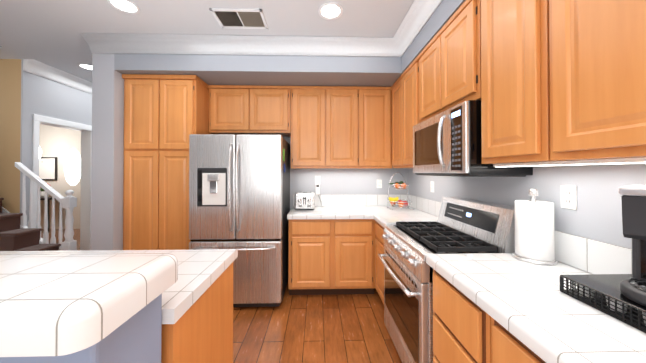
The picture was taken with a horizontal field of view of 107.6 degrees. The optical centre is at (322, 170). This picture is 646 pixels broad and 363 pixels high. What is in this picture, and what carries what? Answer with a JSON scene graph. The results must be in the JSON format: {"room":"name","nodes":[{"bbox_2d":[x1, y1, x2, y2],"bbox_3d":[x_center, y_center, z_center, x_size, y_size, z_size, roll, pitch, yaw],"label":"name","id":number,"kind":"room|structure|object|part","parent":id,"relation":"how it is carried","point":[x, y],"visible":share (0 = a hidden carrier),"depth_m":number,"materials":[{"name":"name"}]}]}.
{"room":"kitchen","nodes":[
{"label":"kitchen","id":0,"kind":"room"},
{"bbox_2d":[0,59,20,212],"bbox_3d":[-6.309,0.037,2.826,5.400,2.730,0.150,0,0,-1],"label":"wall","id":1,"kind":"structure","parent":0,"point":[10,105],"depth_m":2.82,"materials":[{"name":"beige paint"}]},
{"bbox_2d":[20,59,91,225],"bbox_3d":[-3.714,0.055,4.890,0.150,2.730,4.150,0,0,-1],"label":"wall","id":2,"kind":"structure","parent":0,"point":[40,95],"depth_m":3.01,"materials":[{"name":"grey paint"}]},
{"bbox_2d":[23,59,91,93],"bbox_3d":[-3.573,-1.243,4.779,0.126,0.134,3.900,0,0,-1],"label":"crown molding","id":3,"kind":"structure","parent":2,"relation":"attached to","point":[38,68],"depth_m":3.13,"materials":[{"name":"white wood"}]},
{"bbox_2d":[32,114,91,249],"bbox_3d":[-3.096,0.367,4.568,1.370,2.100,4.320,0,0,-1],"label":"door frame","id":4,"kind":"structure","parent":2,"relation":"attached to","point":[85,199],"depth_m":3.66,"materials":[{"name":"white wood"}]},
{"bbox_2d":[39,124,80,228],"bbox_3d":[-6.448,0.062,5.824,5.270,2.730,0.150,0,0,-1],"label":"wall","id":5,"kind":"structure","parent":0,"point":[59,143],"depth_m":5.74,"materials":[{"name":"beige paint"}]},
{"bbox_2d":[39,157,56,179],"bbox_3d":[-6.700,-0.034,5.721,0.500,0.560,0.035,0,0,-1],"label":"picture","id":6,"kind":"object","parent":5,"relation":"attached to","point":[47,168],"visible":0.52,"depth_m":5.71},
{"bbox_2d":[64,149,80,185],"bbox_3d":[-6.081,-0.073,5.751,0.420,0.900,0.001,0,0,-1],"label":"oval window","id":7,"kind":"structure","parent":5,"relation":"in","point":[72,167],"depth_m":5.75,"materials":[{"name":"white glass"}]},
{"bbox_2d":[0,294,161,362],"bbox_3d":[-2.029,0.881,0.626,3.000,1.007,0.245,0,0,-1],"label":"wall","id":8,"kind":"structure","parent":0,"point":[136,338],"depth_m":0.64,"materials":[{"name":"grey paint"}]},
{"bbox_2d":[91,53,123,249],"bbox_3d":[-2.302,0.052,4.630,0.220,2.730,4.440,0,0,-1],"label":"wall","id":9,"kind":"structure","parent":0,"point":[107,172],"depth_m":2.42,"materials":[{"name":"grey paint"}]},
{"bbox_2d":[80,33,395,56],"bbox_3d":[-0.826,-1.263,2.393,3.060,0.134,0.126,0,0,-1],"label":"crown molding","id":10,"kind":"structure","parent":9,"relation":"attached to","point":[119,43],"depth_m":2.40,"materials":[{"name":"white wood"}]},
{"bbox_2d":[0,0,413,81],"bbox_3d":[-2.990,-1.384,2.094,12.000,0.100,13.500,0,0,-1],"label":"ceiling","id":11,"kind":"structure","parent":0,"point":[47,32],"depth_m":2.12,"materials":[{"name":"paint"}]},
{"bbox_2d":[77,63,91,70],"bbox_3d":[-3.003,-1.319,3.034,0.208,0.011,0.208,0,0,-1],"label":"recessed light","id":12,"kind":"object","parent":11,"relation":"in","point":[85,66],"visible":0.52,"depth_m":3.02,"materials":[{"name":"white"}]},
{"bbox_2d":[107,0,139,14],"bbox_3d":[-1.605,-1.329,1.907,0.208,0.011,0.208,0,0,-1],"label":"recessed light","id":13,"kind":"object","parent":11,"relation":"in","point":[128,6],"visible":0.94,"depth_m":1.92,"materials":[{"name":"white"}]},
{"bbox_2d":[209,8,267,28],"bbox_3d":[-0.724,-1.327,2.079,0.430,0.012,0.260,0,0,-1],"label":"ceiling vent","id":14,"kind":"object","parent":11,"relation":"in","point":[231,18],"visible":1,"depth_m":2.06,"materials":[{"name":"white metal"}]},
{"bbox_2d":[318,2,342,19],"bbox_3d":[0.064,-1.328,1.978,0.208,0.011,0.208,0,0,-1],"label":"recessed light","id":15,"kind":"object","parent":11,"relation":"in","point":[330,11],"visible":0.96,"depth_m":1.97,"materials":[{"name":"white"}]},
{"bbox_2d":[41,229,401,362],"bbox_3d":[-2.990,1.446,2.071,12.000,0.100,13.500,0,0,-1],"label":"floor","id":16,"kind":"structure","parent":0,"point":[346,328],"depth_m":2.05,"materials":[{"name":"brown wood"}]},
{"bbox_2d":[0,162,76,250],"bbox_3d":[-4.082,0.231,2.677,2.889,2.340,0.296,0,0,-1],"label":"stairs","id":17,"kind":"structure","parent":16,"relation":"on","point":[17,233],"depth_m":2.77,"materials":[{"name":"wood"}]},
{"bbox_2d":[40,197,59,231],"bbox_3d":[-6.651,1.035,5.540,0.750,0.780,0.310,0,0,-1],"label":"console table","id":18,"kind":"object","parent":16,"relation":"on","point":[49,198],"visible":0.12,"depth_m":5.42,"materials":[{"name":"brown wood"}]},
{"bbox_2d":[40,183,50,197],"bbox_3d":[-6.523,0.474,5.543,0.190,0.340,0.178,0,0,-1],"label":"flower vase","id":19,"kind":"object","parent":18,"relation":"on","point":[42,194],"visible":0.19,"depth_m":5.49,"materials":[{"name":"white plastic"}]},
{"bbox_2d":[0,261,232,362],"bbox_3d":[-0.827,0.954,1.101,0.612,0.868,0.597,0,0,-1],"label":"base cabinet","id":20,"kind":"object","parent":16,"relation":"on","point":[204,334],"depth_m":0.87,"materials":[{"name":"brown wood"}]},
{"bbox_2d":[0,249,237,328],"bbox_3d":[-1.986,0.493,1.072,2.960,0.050,0.632,0,0,-1],"label":"countertop","id":21,"kind":"structure","parent":20,"relation":"on","point":[68,289],"depth_m":0.66,"materials":[{"name":"white tile"}]},
{"bbox_2d":[122,74,157,249],"bbox_3d":[-1.953,0.193,2.829,0.384,2.420,0.632,0,0,-1],"label":"tall cabinet","id":22,"kind":"object","parent":16,"relation":"on","point":[140,178],"depth_m":2.52,"materials":[{"name":"brown wood"}]},
{"bbox_2d":[158,75,209,249],"bbox_3d":[-1.570,0.193,2.838,0.382,2.420,0.632,0,0,-1],"label":"tall cabinet","id":23,"kind":"object","parent":16,"relation":"on","point":[183,100],"depth_m":2.53,"materials":[{"name":"brown wood"}]},
{"bbox_2d":[189,134,289,306],"bbox_3d":[-0.877,0.524,2.700,0.916,1.755,0.881,0,0,-1],"label":"fridge","id":24,"kind":"object","parent":16,"relation":"on","point":[239,192],"visible":0.85,"depth_m":2.34,"materials":[{"name":"silver metal"}]},
{"bbox_2d":[288,220,333,294],"bbox_3d":[-0.144,0.969,2.873,0.478,0.868,0.620,0,0,-1],"label":"base cabinet","id":25,"kind":"object","parent":16,"relation":"on","point":[311,242],"depth_m":2.57,"materials":[{"name":"brown wood"}]},
{"bbox_2d":[287,204,421,219],"bbox_3d":[0.390,0.508,2.880,1.566,0.050,0.637,0,0,-1],"label":"countertop","id":26,"kind":"structure","parent":25,"relation":"on","point":[327,211],"depth_m":2.69,"materials":[{"name":"white tile"}]},
{"bbox_2d":[294,192,314,209],"bbox_3d":[-0.223,0.381,2.952,0.245,0.202,0.292,0,0,-1],"label":"toaster","id":27,"kind":"object","parent":26,"relation":"on","point":[304,200],"visible":1,"depth_m":2.83,"materials":[{"name":"silver metal"}]},
{"bbox_2d":[387,172,413,209],"bbox_3d":[0.948,0.255,2.927,0.302,0.454,0.287,0,0,-1],"label":"fruit basket","id":28,"kind":"object","parent":26,"relation":"on","point":[397,200],"visible":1,"depth_m":2.90,"materials":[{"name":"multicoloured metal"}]},
{"bbox_2d":[334,220,373,294],"bbox_3d":[0.334,0.969,2.884,0.478,0.868,0.620,0,0,-1],"label":"base cabinet","id":29,"kind":"object","parent":16,"relation":"on","point":[353,239],"depth_m":2.58,"materials":[{"name":"brown wood"}]},
{"bbox_2d":[374,220,384,303],"bbox_3d":[0.878,0.965,2.362,0.620,0.868,0.475,0,0,-1],"label":"base cabinet","id":30,"kind":"object","parent":16,"relation":"on","point":[379,243],"depth_m":2.41,"materials":[{"name":"brown wood"}]},
{"bbox_2d":[374,212,437,227],"bbox_3d":[0.870,0.504,2.347,0.632,0.050,0.453,0,0,-1],"label":"countertop","id":31,"kind":"structure","parent":30,"relation":"on","point":[422,216],"depth_m":2.34,"materials":[{"name":"white tile"}]},
{"bbox_2d":[378,197,514,362],"bbox_3d":[0.833,0.813,1.724,0.720,1.160,0.771,0,0,-1],"label":"range","id":32,"kind":"object","parent":16,"relation":"on","point":[462,226],"visible":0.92,"depth_m":1.56,"materials":[{"name":"silver metal"}]},
{"bbox_2d":[428,264,477,362],"bbox_3d":[0.908,0.954,1.106,0.620,0.868,0.437,0,0,-1],"label":"base cabinet","id":33,"kind":"object","parent":16,"relation":"on","point":[455,320],"depth_m":1.09,"materials":[{"name":"brown wood"}]},
{"bbox_2d":[426,253,645,362],"bbox_3d":[0.923,0.453,0.180,0.632,0.115,2.312,0,0,-1],"label":"countertop","id":34,"kind":"structure","parent":33,"relation":"on","point":[564,313],"depth_m":0.80,"materials":[{"name":"white tile"}]},
{"bbox_2d":[512,189,557,265],"bbox_3d":[1.110,0.283,1.246,0.180,0.368,0.180,0,0,-1],"label":"paper towel","id":35,"kind":"object","parent":34,"relation":"on","point":[534,232],"visible":1,"depth_m":1.19,"materials":[{"name":"white paper"}]},
{"bbox_3d":[1.063,0.431,0.680,0.295,0.063,0.465,0,0,-1],"label":"pod drawer","id":36,"kind":"part","parent":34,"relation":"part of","materials":[{"name":"black metal"}]},
{"bbox_2d":[618,185,645,306],"bbox_3d":[1.060,0.225,0.717,0.261,0.347,0.192,0,-1,-31],"label":"coffee maker","id":37,"kind":"object","parent":34,"relation":"on","point":[633,199],"visible":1,"depth_m":0.73,"materials":[{"name":"black plastic"}]},
{"bbox_2d":[478,308,541,362],"bbox_3d":[0.922,0.950,0.550,0.620,0.868,0.677,0,0,-1],"label":"base cabinet","id":38,"kind":"object","parent":16,"relation":"on","point":[495,345],"depth_m":0.82,"materials":[{"name":"brown wood"}]},
{"bbox_2d":[114,53,401,86],"bbox_3d":[-0.678,-1.176,2.824,2.940,0.304,0.730,0,0,-1],"label":"soffit","id":39,"kind":"structure","parent":0,"point":[271,70],"depth_m":2.48,"materials":[{"name":"grey paint"}]},
{"bbox_2d":[392,0,442,56],"bbox_3d":[0.850,-1.291,-0.983,0.126,0.134,6.960,0,0,-1],"label":"crown molding","id":40,"kind":"structure","parent":39,"relation":"attached to","point":[416,18],"depth_m":2.04,"materials":[{"name":"white wood"}]},
{"bbox_2d":[283,137,408,209],"bbox_3d":[-0.496,0.041,3.259,3.325,2.730,0.150,0,0,-1],"label":"wall","id":41,"kind":"structure","parent":0,"point":[348,181],"depth_m":3.20,"materials":[{"name":"grey paint"}]},
{"bbox_2d":[210,85,249,134],"bbox_3d":[-1.134,-0.734,3.002,0.489,0.565,0.342,0,0,-1],"label":"upper cabinet","id":42,"kind":"object","parent":41,"relation":"attached to","point":[229,104],"depth_m":2.83,"materials":[{"name":"brown wood"}]},
{"bbox_2d":[250,85,289,136],"bbox_3d":[-0.645,-0.733,3.013,0.489,0.565,0.342,0,0,-1],"label":"upper cabinet","id":43,"kind":"object","parent":41,"relation":"attached to","point":[269,105],"depth_m":2.85,"materials":[{"name":"brown wood"}]},
{"bbox_2d":[290,86,325,167],"bbox_3d":[-0.186,-0.518,3.023,0.422,0.995,0.342,0,0,-1],"label":"upper cabinet","id":44,"kind":"object","parent":41,"relation":"attached to","point":[307,103],"depth_m":2.86,"materials":[{"name":"brown wood"}]},
{"bbox_2d":[315,176,319,184],"bbox_3d":[-0.071,0.136,3.188,0.072,0.116,0.008,0,0,-1],"label":"electrical outlet","id":45,"kind":"object","parent":41,"relation":"attached to","point":[317,179],"visible":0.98,"depth_m":3.19,"materials":[{"name":"white plastic"}]},
{"bbox_2d":[316,183,321,206],"bbox_3d":[-0.043,0.325,3.121,0.110,0.311,0.142,0,0,-1],"label":"phone","id":46,"kind":"object","parent":41,"relation":"attached to","point":[317,188],"visible":1,"depth_m":3.16,"materials":[{"name":"white plastic"}]},
{"bbox_2d":[326,86,357,167],"bbox_3d":[0.225,-0.518,3.033,0.400,0.995,0.342,0,0,-1],"label":"upper cabinet","id":47,"kind":"object","parent":41,"relation":"attached to","point":[341,101],"depth_m":2.86,"materials":[{"name":"brown wood"}]},
{"bbox_2d":[358,86,389,167],"bbox_3d":[0.636,-0.518,3.043,0.422,0.995,0.342,0,0,-1],"label":"upper cabinet","id":48,"kind":"object","parent":41,"relation":"attached to","point":[373,102],"depth_m":2.87,"materials":[{"name":"brown wood"}]},
{"bbox_2d":[377,180,381,187],"bbox_3d":[0.763,0.186,3.208,0.072,0.116,0.008,0,0,-1],"label":"electrical outlet","id":49,"kind":"object","parent":41,"relation":"attached to","point":[379,183],"visible":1,"depth_m":3.21,"materials":[{"name":"white plastic"}]},
{"bbox_2d":[390,0,464,86],"bbox_3d":[1.085,-1.204,-0.663,0.358,0.304,7.790,0,0,-1],"label":"soffit","id":50,"kind":"structure","parent":0,"point":[447,8],"depth_m":1.86,"materials":[{"name":"grey paint"}]},
{"bbox_2d":[409,163,645,248],"bbox_3d":[1.337,0.009,-0.592,0.150,2.730,7.940,0,0,-1],"label":"wall","id":51,"kind":"structure","parent":0,"point":[596,215],"depth_m":1.17,"materials":[{"name":"grey paint"}]},
{"bbox_2d":[390,74,401,167],"bbox_3d":[1.008,-0.521,2.708,0.342,0.995,0.382,0,0,-1],"label":"upper cabinet","id":52,"kind":"object","parent":51,"relation":"attached to","point":[396,89],"depth_m":2.70,"materials":[{"name":"brown wood"}]},
{"bbox_2d":[402,56,417,167],"bbox_3d":[1.018,-0.524,2.326,0.342,0.995,0.382,0,0,-1],"label":"upper cabinet","id":53,"kind":"object","parent":51,"relation":"attached to","point":[409,76],"depth_m":2.32,"materials":[{"name":"brown wood"}]},
{"bbox_2d":[418,33,437,123],"bbox_3d":[1.027,-0.715,1.934,0.342,0.620,0.390,0,0,-1],"label":"upper cabinet","id":54,"kind":"object","parent":51,"relation":"attached to","point":[428,57],"depth_m":1.92,"materials":[{"name":"brown wood"}]},
{"bbox_2d":[431,181,433,191],"bbox_3d":[1.180,0.180,2.554,0.008,0.116,0.072,0,0,-1],"label":"electrical outlet","id":55,"kind":"object","parent":51,"relation":"attached to","point":[432,186],"visible":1,"depth_m":2.54,"materials":[{"name":"white plastic"}]},
{"bbox_2d":[438,0,473,113],"bbox_3d":[1.037,-0.718,1.544,0.342,0.620,0.390,0,0,-1],"label":"upper cabinet","id":56,"kind":"object","parent":51,"relation":"attached to","point":[456,37],"depth_m":1.53,"materials":[{"name":"brown wood"}]},
{"bbox_2d":[413,100,532,176],"bbox_3d":[0.973,-0.179,1.736,0.456,0.441,0.760,0,0,-1],"label":"microwave","id":57,"kind":"object","parent":56,"relation":"attached to","point":[448,142],"visible":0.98,"depth_m":1.45,"materials":[{"name":"silver metal"}]},
{"bbox_2d":[474,0,565,166],"bbox_3d":[1.047,-0.534,1.145,0.342,0.995,0.389,0,0,-1],"label":"upper cabinet","id":58,"kind":"object","parent":51,"relation":"attached to","point":[505,66],"depth_m":1.13,"materials":[{"name":"brown wood"}]},
{"bbox_2d":[561,185,576,209],"bbox_3d":[1.214,0.134,1.169,0.008,0.116,0.072,0,0,-1],"label":"electrical outlet","id":59,"kind":"object","parent":51,"relation":"attached to","point":[568,197],"visible":1,"depth_m":1.16,"materials":[{"name":"white plastic"}]},
{"bbox_2d":[534,0,645,163],"bbox_3d":[1.057,-0.538,0.711,0.342,0.995,0.479,0,0,-1],"label":"upper cabinet","id":60,"kind":"object","parent":51,"relation":"attached to","point":[554,82],"depth_m":0.78,"materials":[{"name":"brown wood"}]},
{"bbox_2d":[493,157,645,166],"bbox_3d":[0.979,-0.030,0.670,0.040,0.016,1.280,0,0,-1],"label":"light","id":61,"kind":"object","parent":60,"relation":"attached to","point":[625,160],"depth_m":0.87,"materials":[{"name":"white plastic"}]}
]}

